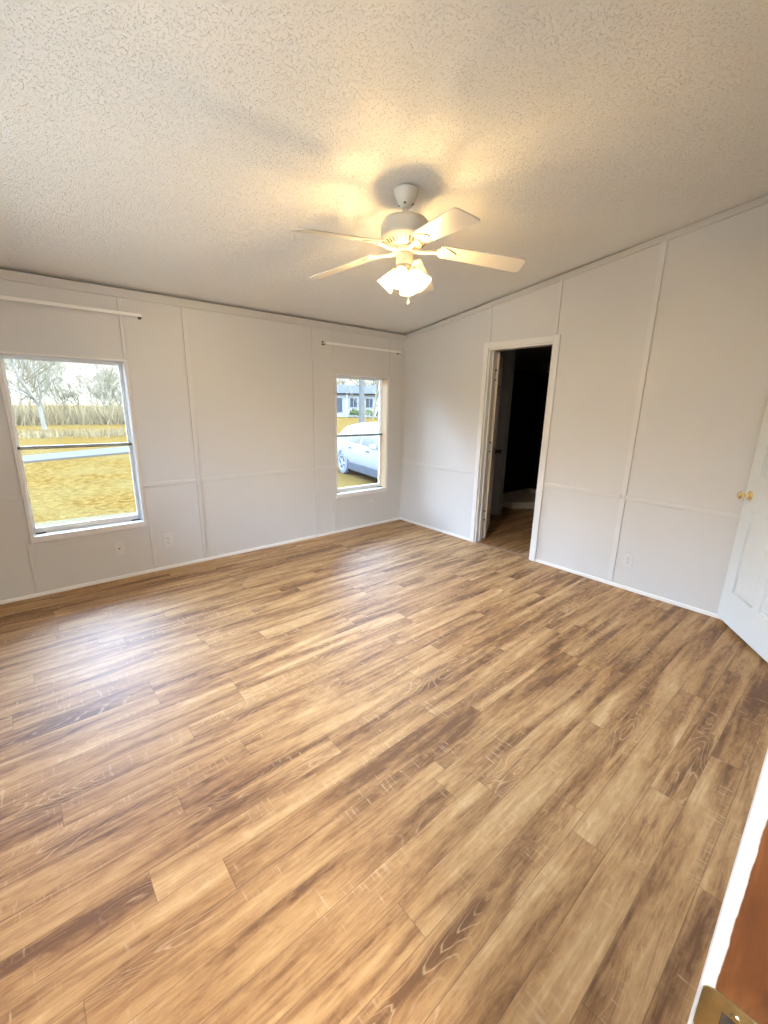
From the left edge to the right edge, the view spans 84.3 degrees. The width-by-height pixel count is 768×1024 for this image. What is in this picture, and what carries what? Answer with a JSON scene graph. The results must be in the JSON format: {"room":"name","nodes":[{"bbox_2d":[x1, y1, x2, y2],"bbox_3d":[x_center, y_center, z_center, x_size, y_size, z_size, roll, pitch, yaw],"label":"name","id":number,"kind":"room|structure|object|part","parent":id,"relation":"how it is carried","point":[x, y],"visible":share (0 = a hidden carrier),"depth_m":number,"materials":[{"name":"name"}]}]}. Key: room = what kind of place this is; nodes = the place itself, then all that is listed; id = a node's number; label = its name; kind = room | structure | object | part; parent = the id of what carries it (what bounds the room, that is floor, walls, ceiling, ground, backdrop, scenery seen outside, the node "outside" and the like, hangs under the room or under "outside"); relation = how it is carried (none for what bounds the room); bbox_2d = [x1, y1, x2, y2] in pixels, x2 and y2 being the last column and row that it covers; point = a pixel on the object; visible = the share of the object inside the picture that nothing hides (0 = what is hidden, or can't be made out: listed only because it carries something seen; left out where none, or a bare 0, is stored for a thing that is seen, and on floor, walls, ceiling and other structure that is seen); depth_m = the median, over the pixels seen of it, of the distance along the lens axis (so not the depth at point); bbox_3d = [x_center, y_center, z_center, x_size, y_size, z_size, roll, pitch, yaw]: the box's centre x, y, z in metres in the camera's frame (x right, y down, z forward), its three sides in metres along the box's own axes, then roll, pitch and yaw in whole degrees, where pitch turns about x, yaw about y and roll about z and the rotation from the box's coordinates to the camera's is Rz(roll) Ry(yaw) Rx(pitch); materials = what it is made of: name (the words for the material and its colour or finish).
{"room":"empty bedroom","nodes":[
{"label":"empty bedroom","id":0,"kind":"room"},
{"bbox_2d":[0,279,541,600],"bbox_3d":[-0.341,-0.632,4.939,7.780,2.803,0.160,-11,19,-39],"label":"wall","id":1,"kind":"structure","parent":0,"point":[252,378],"depth_m":3.74,"materials":[{"name":"paint"}]},
{"bbox_2d":[27,544,40,592],"bbox_3d":[-2.589,0.421,3.135,0.028,0.380,0.009,-11,19,-39],"label":"batten","id":2,"kind":"object","parent":1,"relation":"attached to","point":[29,547],"visible":1,"depth_m":3.13,"materials":[{"name":"paint"}]},
{"bbox_2d":[0,295,141,319],"bbox_3d":[-2.270,-1.412,2.882,1.108,0.040,0.062,-11,19,-39],"label":"curtain rod","id":3,"kind":"object","parent":1,"relation":"attached to","point":[139,316],"visible":1,"depth_m":2.92,"materials":[{"name":"white paint"}]},
{"bbox_2d":[0,351,146,542],"bbox_3d":[-2.316,-0.481,3.221,0.761,1.326,0.150,-11,19,-39],"label":"window","id":4,"kind":"structure","parent":1,"relation":"in","point":[17,448],"depth_m":3.20,"materials":[{"name":"paint"}]},
{"bbox_3d":[-2.352,-0.807,3.189,0.697,0.632,0.016,-11,19,-39],"label":"sash","id":5,"kind":"part","parent":4,"relation":"part of","materials":[{"name":"clear glass"}]},
{"bbox_3d":[-2.343,-0.506,3.247,0.709,0.024,0.029,-11,19,-39],"label":"meeting rail","id":6,"kind":"part","parent":4,"relation":"part of","materials":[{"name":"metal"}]},
{"bbox_3d":[-2.353,-0.206,3.328,0.697,0.626,0.016,-11,19,-39],"label":"sash","id":7,"kind":"part","parent":4,"relation":"part of","materials":[{"name":"clear glass"}]},
{"bbox_3d":[-2.285,0.152,3.329,0.717,0.046,0.014,-11,19,-39],"label":"sill","id":8,"kind":"part","parent":4,"relation":"part of","materials":[{"name":"paint"}]},
{"bbox_2d":[113,541,124,555],"bbox_3d":[-2.167,0.300,3.474,0.072,0.116,0.014,-11,19,-39],"label":"outlet","id":9,"kind":"object","parent":1,"relation":"attached to","point":[119,549],"visible":1,"depth_m":3.47,"materials":[{"name":"plastic"}]},
{"bbox_2d":[116,297,127,359],"bbox_3d":[-1.973,-1.378,3.193,0.028,0.439,0.009,-11,19,-39],"label":"batten","id":10,"kind":"object","parent":1,"relation":"attached to","point":[118,299],"visible":1,"depth_m":3.19,"materials":[{"name":"paint"}]},
{"bbox_2d":[149,526,157,568],"bbox_3d":[-1.983,0.305,3.643,0.028,0.380,0.009,-11,19,-39],"label":"batten","id":11,"kind":"object","parent":1,"relation":"attached to","point":[150,527],"visible":1,"depth_m":3.64,"materials":[{"name":"paint"}]},
{"bbox_2d":[163,533,172,546],"bbox_3d":[-1.889,0.246,3.710,0.072,0.116,0.010,-11,19,-39],"label":"wall outlet","id":12,"kind":"object","parent":1,"relation":"attached to","point":[168,541],"visible":1,"depth_m":3.71,"materials":[{"name":"plastic"}]},
{"bbox_2d":[142,478,196,486],"bbox_3d":[-1.829,-0.250,3.628,0.428,0.035,0.010,-11,19,-39],"label":"batten","id":13,"kind":"object","parent":1,"relation":"attached to","point":[183,481],"visible":1,"depth_m":3.62,"materials":[{"name":"paint"}]},
{"bbox_2d":[181,307,206,557],"bbox_3d":[-1.645,-0.615,3.692,0.036,2.151,0.010,-11,19,-39],"label":"batten","id":14,"kind":"object","parent":1,"relation":"attached to","point":[183,309],"visible":1,"depth_m":3.66,"materials":[{"name":"paint"}]},
{"bbox_2d":[0,517,399,604],"bbox_3d":[-1.470,0.405,4.124,4.450,0.030,0.014,-11,19,-39],"label":"baseboard","id":15,"kind":"structure","parent":1,"relation":"attached to","point":[20,598],"depth_m":3.77,"materials":[{"name":"white paint"}]},
{"bbox_2d":[0,269,405,340],"bbox_3d":[-1.426,-1.725,3.583,4.450,0.062,0.012,-11,19,-39],"label":"crown molding","id":16,"kind":"structure","parent":1,"relation":"attached to","point":[9,275],"depth_m":3.37,"materials":[{"name":"paint"}]},
{"bbox_2d":[201,468,314,481],"bbox_3d":[-1.191,-0.373,4.163,1.179,0.035,0.010,-11,19,-39],"label":"batten","id":17,"kind":"object","parent":1,"relation":"attached to","point":[303,469],"visible":1,"depth_m":4.11,"materials":[{"name":"paint"}]},
{"bbox_2d":[312,327,318,534],"bbox_3d":[-0.723,-0.792,4.465,0.036,2.151,0.010,-11,19,-39],"label":"batten","id":18,"kind":"object","parent":1,"relation":"attached to","point":[313,328],"visible":1,"depth_m":4.44,"materials":[{"name":"paint"}]},
{"bbox_2d":[334,499,335,530],"bbox_3d":[-0.561,0.035,4.836,0.028,0.372,0.009,-11,19,-39],"label":"batten","id":19,"kind":"object","parent":1,"relation":"attached to","point":[334,499],"visible":1,"depth_m":4.83,"materials":[{"name":"paint"}]},
{"bbox_2d":[322,341,400,354],"bbox_3d":[-0.214,-1.784,4.613,1.050,0.040,0.062,-11,19,-39],"label":"curtain rod","id":20,"kind":"object","parent":1,"relation":"attached to","point":[323,342],"visible":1,"depth_m":4.54,"materials":[{"name":"white paint"}]},
{"bbox_2d":[335,374,389,498],"bbox_3d":[-0.283,-0.875,4.925,0.768,1.350,0.150,-11,19,-39],"label":"window","id":21,"kind":"structure","parent":1,"relation":"in","point":[383,427],"depth_m":5.07,"materials":[{"name":"paint"}]},
{"bbox_3d":[-0.319,-1.205,4.891,0.704,0.646,0.016,-11,19,-39],"label":"sash","id":22,"kind":"part","parent":21,"relation":"part of","materials":[{"name":"clear glass"}]},
{"bbox_3d":[-0.310,-0.897,4.951,0.716,0.024,0.029,-11,19,-39],"label":"meeting rail","id":23,"kind":"part","parent":21,"relation":"part of","materials":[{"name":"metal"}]},
{"bbox_3d":[-0.320,-0.592,5.033,0.704,0.636,0.016,-11,19,-39],"label":"sash","id":24,"kind":"part","parent":21,"relation":"part of","materials":[{"name":"clear glass"}]},
{"bbox_3d":[-0.252,-0.229,5.036,0.724,0.046,0.014,-11,19,-39],"label":"sill","id":25,"kind":"part","parent":21,"relation":"part of","materials":[{"name":"paint"}]},
{"bbox_2d":[369,500,373,508],"bbox_3d":[-0.154,-0.090,5.163,0.072,0.116,0.010,-11,19,-39],"label":"wall outlet","id":26,"kind":"object","parent":1,"relation":"attached to","point":[371,502],"visible":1,"depth_m":5.16,"materials":[{"name":"plastic"}]},
{"bbox_2d":[388,460,401,463],"bbox_3d":[0.133,-0.628,5.273,0.234,0.035,0.010,-11,19,-39],"label":"batten","id":27,"kind":"object","parent":1,"relation":"attached to","point":[391,461],"visible":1,"depth_m":5.27,"materials":[{"name":"paint"}]},
{"bbox_2d":[400,341,405,516],"bbox_3d":[0.234,-0.976,5.266,0.012,2.151,0.013,-11,19,-39],"label":"batten","id":28,"kind":"object","parent":1,"relation":"attached to","point":[405,341],"visible":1,"depth_m":5.25,"materials":[{"name":"paint"}]},
{"bbox_2d":[0,506,767,1023],"bbox_3d":[1.538,0.812,3.029,7.780,0.100,5.700,-11,19,-39],"label":"floor","id":29,"kind":"structure","parent":0,"point":[400,771],"depth_m":1.65,"materials":[{"name":"laminate"}]},
{"bbox_2d":[476,541,528,558],"bbox_3d":[1.239,0.394,4.435,0.064,0.006,0.647,-11,19,-39],"label":"threshold","id":30,"kind":"object","parent":29,"relation":"on","point":[478,542],"visible":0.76,"depth_m":4.41,"materials":[{"name":"brown wood"}]},
{"bbox_2d":[502,488,535,508],"bbox_3d":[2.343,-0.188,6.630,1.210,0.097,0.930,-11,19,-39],"label":"bathtub","id":31,"kind":"object","parent":29,"relation":"on","point":[524,498],"visible":0.56,"depth_m":6.72,"materials":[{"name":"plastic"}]},
{"bbox_2d":[0,0,767,334],"bbox_3d":[0.989,-1.963,3.047,7.780,0.761,4.130,-11,19,-39],"label":"ceiling","id":32,"kind":"structure","parent":0,"point":[172,148],"depth_m":1.86,"materials":[{"name":"white paint"}]},
{"bbox_2d":[290,184,525,304],"bbox_3d":[0.078,-1.429,2.292,1.235,0.558,1.283,-11,19,-39],"label":"ceiling fan","id":33,"kind":"object","parent":32,"relation":"hanging from","point":[405,232],"visible":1,"depth_m":2.26,"materials":[{"name":"white metal"}]},
{"bbox_3d":[-0.219,-1.344,2.061,0.469,0.006,0.136,-18,35,-35],"label":"blade","id":34,"kind":"part","parent":33,"relation":"part of","materials":[{"name":"white wood"}]},
{"bbox_3d":[-0.244,-1.468,2.546,0.469,0.006,0.136,2,25,34],"label":"blade","id":35,"kind":"part","parent":33,"relation":"part of","materials":[{"name":"white wood"}]},
{"bbox_3d":[0.031,-1.296,2.373,0.102,0.092,0.102,46,21,2],"label":"lamp shade","id":36,"kind":"part","parent":33,"relation":"part of","materials":[{"name":"white glass"}]},
{"bbox_3d":[0.087,-1.270,2.274,0.102,0.092,0.102,5,-27,15],"label":"lamp shade","id":37,"kind":"part","parent":33,"relation":"part of","materials":[{"name":"white glass"}]},
{"bbox_3d":[0.088,-1.275,2.276,0.042,0.062,0.043,5,-27,15],"label":"bulb","id":38,"kind":"part","parent":33,"relation":"part of","materials":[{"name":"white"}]},
{"bbox_3d":[0.133,-1.308,2.428,0.102,0.092,0.102,5,57,15],"label":"lamp shade","id":39,"kind":"part","parent":33,"relation":"part of","materials":[{"name":"white glass"}]},
{"bbox_3d":[0.190,-1.282,2.329,0.102,0.092,0.102,-39,0,21],"label":"lamp shade","id":40,"kind":"part","parent":33,"relation":"part of","materials":[{"name":"white glass"}]},
{"bbox_3d":[0.224,-1.503,2.721,0.136,0.006,0.469,-7,5,16],"label":"blade","id":41,"kind":"part","parent":33,"relation":"part of","materials":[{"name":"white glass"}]},
{"bbox_3d":[0.264,-1.302,1.937,0.136,0.006,0.469,8,18,-25],"label":"blade","id":42,"kind":"part","parent":33,"relation":"part of","materials":[{"name":"white wood"}]},
{"bbox_3d":[0.538,-1.400,2.345,0.469,0.006,0.136,7,2,-5],"label":"blade","id":43,"kind":"part","parent":33,"relation":"part of","materials":[{"name":"white wood"}]},
{"bbox_2d":[491,349,515,514],"bbox_3d":[1.415,-1.071,5.839,0.085,2.160,0.635,-11,19,-39],"label":"door","id":44,"kind":"structure","parent":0,"point":[508,356],"depth_m":5.59,"materials":[{"name":"grey wood"}]},
{"bbox_2d":[515,346,551,362],"bbox_3d":[2.272,-2.007,5.086,2.950,0.060,2.480,-11,19,-39],"label":"ceiling","id":45,"kind":"structure","parent":0,"point":[537,354],"depth_m":5.85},
{"bbox_2d":[530,362,550,489],"bbox_3d":[3.448,-1.188,6.303,0.140,2.240,2.600,-11,19,-39],"label":"wall","id":46,"kind":"structure","parent":0,"point":[545,367],"depth_m":6.90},
{"bbox_2d":[401,203,767,613],"bbox_3d":[1.583,-0.898,3.764,0.100,2.856,4.000,-11,19,-39],"label":"wall","id":47,"kind":"structure","parent":0,"point":[705,393],"depth_m":3.29,"materials":[{"name":"paint"}]},
{"bbox_2d":[400,517,469,540],"bbox_3d":[0.586,0.196,5.114,0.014,0.030,1.134,-11,19,-39],"label":"baseboard","id":48,"kind":"structure","parent":47,"relation":"attached to","point":[401,518],"depth_m":5.06,"materials":[{"name":"white paint"}]},
{"bbox_2d":[402,460,474,473],"bbox_3d":[0.603,-0.531,4.931,0.009,0.035,1.138,-11,19,-39],"label":"batten","id":49,"kind":"object","parent":47,"relation":"attached to","point":[403,461],"visible":1,"depth_m":4.88,"materials":[{"name":"paint"}]},
{"bbox_2d":[488,306,492,341],"bbox_3d":[1.034,-1.823,4.119,0.011,0.317,0.020,-11,19,-39],"label":"batten","id":50,"kind":"object","parent":47,"relation":"attached to","point":[491,308],"visible":1,"depth_m":4.11,"materials":[{"name":"paint"}]},
{"bbox_2d":[482,353,502,538],"bbox_3d":[1.232,-0.727,4.811,0.173,1.965,0.655,6,15,17],"label":"door","id":51,"kind":"structure","parent":47,"relation":"in","point":[499,359],"depth_m":4.64,"materials":[{"name":"wood"}]},
{"bbox_2d":[470,334,560,560],"bbox_3d":[1.271,-0.603,4.192,0.122,2.060,0.789,-11,19,-39],"label":"door frame","id":52,"kind":"structure","parent":47,"relation":"attached to","point":[492,351],"depth_m":4.18,"materials":[{"name":"paint"}]},
{"bbox_2d":[555,280,562,333],"bbox_3d":[1.486,-1.736,3.599,0.011,0.423,0.020,-11,19,-39],"label":"batten","id":53,"kind":"object","parent":47,"relation":"attached to","point":[561,281],"visible":1,"depth_m":3.59,"materials":[{"name":"paint"}]},
{"bbox_2d":[544,482,620,498],"bbox_3d":[1.705,-0.192,3.692,0.011,0.033,0.674,-11,19,-39],"label":"batten","id":54,"kind":"object","parent":47,"relation":"attached to","point":[601,493],"visible":1,"depth_m":3.66,"materials":[{"name":"paint"}]},
{"bbox_2d":[406,195,767,338],"bbox_3d":[1.531,-1.958,3.495,0.010,0.639,3.878,-11,19,-39],"label":"crown molding","id":55,"kind":"structure","parent":47,"relation":"attached to","point":[762,200],"depth_m":3.22,"materials":[{"name":"paint"}]},
{"bbox_2d":[607,499,625,581],"bbox_3d":[1.930,0.242,3.524,0.011,0.717,0.038,-11,19,-39],"label":"batten","id":56,"kind":"object","parent":47,"relation":"attached to","point":[622,501],"visible":1,"depth_m":3.52,"materials":[{"name":"paint"}]},
{"bbox_2d":[535,559,721,619],"bbox_3d":[2.109,0.662,3.404,0.014,0.030,1.961,-11,19,-39],"label":"baseboard","id":57,"kind":"structure","parent":47,"relation":"attached to","point":[682,605],"depth_m":3.47,"materials":[{"name":"white paint"}]},
{"bbox_2d":[623,552,633,567],"bbox_3d":[2.001,0.395,3.475,0.010,0.116,0.072,-11,19,-39],"label":"wall outlet","id":58,"kind":"object","parent":47,"relation":"attached to","point":[628,558],"visible":1,"depth_m":3.47,"materials":[{"name":"plastic"}]},
{"bbox_2d":[621,240,667,494],"bbox_3d":[1.956,-1.022,3.203,0.011,1.822,0.038,-11,19,-39],"label":"batten","id":59,"kind":"object","parent":47,"relation":"attached to","point":[663,249],"visible":1,"depth_m":3.17,"materials":[{"name":"paint"}]},
{"bbox_2d":[625,495,739,518],"bbox_3d":[2.357,0.007,2.960,0.011,0.033,1.250,-11,19,-39],"label":"batten","id":60,"kind":"object","parent":47,"relation":"attached to","point":[650,501],"visible":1,"depth_m":3.11,"materials":[{"name":"paint"}]},
{"bbox_2d":[717,399,767,662],"bbox_3d":[2.336,-0.128,2.437,0.173,1.985,0.775,5,15,13],"label":"door","id":61,"kind":"structure","parent":47,"relation":"in","point":[743,606],"depth_m":2.71,"materials":[{"name":"paint"}]},
{"bbox_3d":[2.364,-0.108,2.784,0.069,0.064,0.064,5,15,13],"label":"knob","id":62,"kind":"part","parent":61,"relation":"part of","materials":[{"name":"gold metal"}]},
{"bbox_3d":[1.074,-0.168,0.848,4.590,2.855,0.100,-11,19,-39],"label":"wall","id":63,"kind":"structure","parent":0,"visible":0},
{"bbox_2d":[693,985,757,1023],"bbox_3d":[0.290,0.436,0.356,0.003,0.058,0.044,-11,19,-39],"label":"strike plate","id":64,"kind":"object","parent":63,"relation":"attached to","point":[713,1007],"visible":1,"depth_m":0.36,"materials":[{"name":"gold metal"}]},
{"bbox_2d":[687,749,767,1023],"bbox_3d":[0.318,0.385,0.329,0.020,2.010,0.106,-11,19,-39],"label":"door frame","id":65,"kind":"structure","parent":63,"relation":"attached to","point":[736,963],"depth_m":0.34,"materials":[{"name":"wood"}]},
{"label":"outside","id":66,"kind":"structure","parent":0,"visible":0},
{"bbox_2d":[12,405,378,522],"bbox_3d":[-37.887,-14.805,63.310,260.000,0.100,139.860,-11,19,-39],"label":"ground","id":67,"kind":"structure","parent":66,"point":[100,485],"depth_m":11.14,"materials":[{"name":"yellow plant"}]},
{"bbox_2d":[4,361,24,383],"bbox_3d":[-52.677,-18.450,57.162,8.548,10.228,10.909,-11,19,-39],"label":"bare tree","id":68,"kind":"object","parent":67,"relation":"on","point":[6,365],"visible":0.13,"depth_m":56.20,"materials":[{"name":"grey plant"}]},
{"bbox_2d":[7,364,34,401],"bbox_3d":[-56.402,-19.195,64.195,7.180,8.074,8.155,-11,19,-39],"label":"bare tree","id":69,"kind":"object","parent":67,"relation":"on","point":[16,364],"visible":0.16,"depth_m":64.72,"materials":[{"name":"grey plant"}]},
{"bbox_2d":[4,359,61,429],"bbox_3d":[-21.022,-8.615,23.502,6.006,8.915,6.184,-1,14,-9],"label":"bare tree","id":70,"kind":"object","parent":67,"relation":"on","point":[30,395],"visible":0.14,"depth_m":25.25,"materials":[{"name":"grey plant"}]},
{"bbox_2d":[5,359,60,406],"bbox_3d":[-42.666,-16.190,49.091,8.627,10.228,10.936,-11,19,-39],"label":"bare tree","id":71,"kind":"object","parent":67,"relation":"on","point":[10,370],"visible":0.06,"depth_m":51.35,"materials":[{"name":"grey plant"}]},
{"bbox_2d":[11,365,54,404],"bbox_3d":[-59.389,-20.935,70.794,8.155,8.074,7.180,-11,18,-39],"label":"bare tree","id":72,"kind":"object","parent":67,"relation":"on","point":[43,373],"visible":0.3,"depth_m":71.75,"materials":[{"name":"grey plant"}]},
{"bbox_2d":[3,358,74,406],"bbox_3d":[-38.035,-15.421,46.441,8.627,10.228,10.936,-11,19,-39],"label":"bare tree","id":73,"kind":"object","parent":67,"relation":"on","point":[25,368],"visible":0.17,"depth_m":44.37,"materials":[{"name":"grey plant"}]},
{"bbox_2d":[19,361,67,405],"bbox_3d":[-68.598,-25.833,84.902,8.548,10.228,10.909,-11,18,-39],"label":"bare tree","id":74,"kind":"object","parent":67,"relation":"on","point":[38,361],"visible":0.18,"depth_m":86.56,"materials":[{"name":"grey plant"}]},
{"bbox_2d":[34,362,67,405],"bbox_3d":[-62.945,-25.834,81.555,6.785,12.063,7.652,-11,18,-39],"label":"bare tree","id":75,"kind":"object","parent":67,"relation":"on","point":[45,362],"visible":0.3,"depth_m":80.47,"materials":[{"name":"grey plant"}]},
{"bbox_2d":[28,361,82,408],"bbox_3d":[-46.476,-17.686,59.068,6.405,8.074,7.383,2,14,4],"label":"bare tree","id":76,"kind":"object","parent":67,"relation":"on","point":[46,379],"visible":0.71,"depth_m":59.09,"materials":[{"name":"grey plant"}]},
{"bbox_2d":[38,361,94,404],"bbox_3d":[-51.058,-20.403,69.383,8.155,8.074,7.180,-11,18,-39],"label":"bare tree","id":77,"kind":"object","parent":67,"relation":"on","point":[67,383],"visible":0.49,"depth_m":68.56,"materials":[{"name":"grey plant"}]},
{"bbox_2d":[11,400,124,425],"bbox_3d":[-24.350,-8.162,34.816,17.165,1.810,7.422,-11,19,-39],"label":"undergrowth","id":78,"kind":"object","parent":67,"relation":"on","point":[79,415],"visible":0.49,"depth_m":32.84,"materials":[{"name":"beige plant"}]},
{"bbox_2d":[17,427,126,438],"bbox_3d":[-16.235,-4.565,24.120,12.080,0.435,3.704,-11,19,-39],"label":"dry weeds","id":79,"kind":"object","parent":67,"relation":"on","point":[116,432],"visible":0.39,"depth_m":23.09,"materials":[{"name":"beige plant"}]},
{"bbox_2d":[67,363,97,409],"bbox_3d":[-55.984,-24.808,78.088,7.652,12.063,6.785,-11,18,-39],"label":"bare tree","id":80,"kind":"object","parent":67,"relation":"on","point":[75,363],"visible":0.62,"depth_m":77.11,"materials":[{"name":"grey plant"}]},
{"bbox_2d":[35,511,136,526],"bbox_3d":[-5.771,1.029,3.930,16.600,0.162,4.740,-11,19,-39],"label":"gravel strip","id":81,"kind":"object","parent":67,"relation":"on","point":[65,521],"visible":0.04,"depth_m":7.20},
{"bbox_2d":[74,365,122,409],"bbox_3d":[-31.843,-14.650,48.324,6.405,8.074,7.383,2,14,4],"label":"bare tree","id":82,"kind":"object","parent":67,"relation":"on","point":[103,378],"visible":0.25,"depth_m":48.01,"materials":[{"name":"grey plant"}]},
{"bbox_2d":[90,364,117,404],"bbox_3d":[-58.135,-27.745,93.278,10.909,10.228,8.548,-10,18,-39],"label":"bare tree","id":83,"kind":"object","parent":67,"relation":"on","point":[90,364],"visible":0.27,"depth_m":91.45,"materials":[{"name":"grey plant"}]},
{"bbox_2d":[88,371,120,405],"bbox_3d":[-56.769,-24.971,86.883,7.180,8.074,8.155,-11,18,-39],"label":"bare tree","id":84,"kind":"object","parent":67,"relation":"on","point":[101,371],"visible":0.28,"depth_m":86.68,"materials":[{"name":"grey plant"}]},
{"bbox_2d":[337,378,357,384],"bbox_3d":[-8.522,-26.378,91.719,8.730,10.350,11.066,-11,19,-39],"label":"bare tree","id":85,"kind":"object","parent":67,"relation":"on","point":[339,379],"visible":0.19,"depth_m":92.58,"materials":[{"name":"grey plant"}]},
{"bbox_2d":[337,379,366,421],"bbox_3d":[-3.738,-15.649,46.051,6.416,12.207,7.080,1,14,-2],"label":"bare tree","id":86,"kind":"object","parent":67,"relation":"on","point":[357,384],"visible":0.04,"depth_m":45.47,"materials":[{"name":"grey plant"}]},
{"bbox_2d":[349,408,358,416],"bbox_3d":[-4.340,-14.622,63.178,1.730,1.660,1.716,-1,14,-8],"label":"shrub","id":87,"kind":"object","parent":67,"relation":"on","point":[352,413],"visible":0.98,"depth_m":62.82,"materials":[{"name":"green plant"}]},
{"bbox_2d":[337,422,378,478],"bbox_3d":[0.277,-1.661,11.700,2.160,1.564,4.600,-7,16,-28],"label":"car","id":88,"kind":"object","parent":67,"relation":"on","point":[359,454],"visible":0.34,"depth_m":11.60,"materials":[{"name":"white paint"}]},
{"bbox_2d":[369,444,375,449],"bbox_3d":[-0.285,-1.630,10.638,0.160,0.129,0.140,-7,16,-28],"label":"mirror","id":89,"kind":"object","parent":88,"relation":"attached to","point":[372,446],"depth_m":10.59,"materials":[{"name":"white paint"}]},
{"bbox_2d":[337,385,378,417],"bbox_3d":[-7.002,-17.889,68.018,19.000,4.900,9.200,0,14,-3],"label":"house","id":90,"kind":"structure","parent":67,"relation":"on","point":[346,402],"depth_m":64.39,"materials":[{"name":"white"}]},
{"bbox_3d":[-6.827,-16.216,64.290,1.000,2.100,0.060,0,14,-3],"label":"door","id":91,"kind":"part","parent":90,"relation":"part of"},
{"bbox_3d":[-4.620,-16.575,64.259,1.000,1.300,0.030,0,14,-3],"label":"pane","id":92,"kind":"part","parent":90,"relation":"part of","materials":[{"name":"clear glass"}]},
{"bbox_3d":[-2.223,-16.556,64.380,1.000,1.300,0.030,0,14,-3],"label":"pane","id":93,"kind":"part","parent":90,"relation":"part of","materials":[{"name":"clear glass"}]},
{"bbox_2d":[338,378,378,418],"bbox_3d":[-1.110,-18.363,60.796,8.730,10.350,11.066,-11,19,-39],"label":"bare tree","id":94,"kind":"object","parent":67,"relation":"on","point":[377,382],"visible":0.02,"depth_m":58.76,"materials":[{"name":"grey plant"}]},
{"bbox_2d":[359,380,363,422],"bbox_3d":[-1.371,-9.350,26.162,2.200,9.800,0.340,-11,19,-39],"label":"utility pole","id":95,"kind":"object","parent":67,"relation":"on","point":[361,382],"visible":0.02,"depth_m":26.64,"materials":[{"name":"grey wood"}]},
{"bbox_2d":[366,409,372,415],"bbox_3d":[-2.358,-14.619,63.328,1.717,1.660,1.730,3,14,7],"label":"shrub","id":96,"kind":"object","parent":67,"relation":"on","point":[369,411],"visible":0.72,"depth_m":62.90,"materials":[{"name":"green plant"}]},
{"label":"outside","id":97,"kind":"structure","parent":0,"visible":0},
{"bbox_2d":[22,446,129,462],"bbox_3d":[-12.278,-1.320,12.521,2.371,0.220,20.436,8,16,24],"label":"road","id":98,"kind":"structure","parent":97,"point":[125,449],"depth_m":15.01,"materials":[{"name":"grey asphalt"}]}
]}

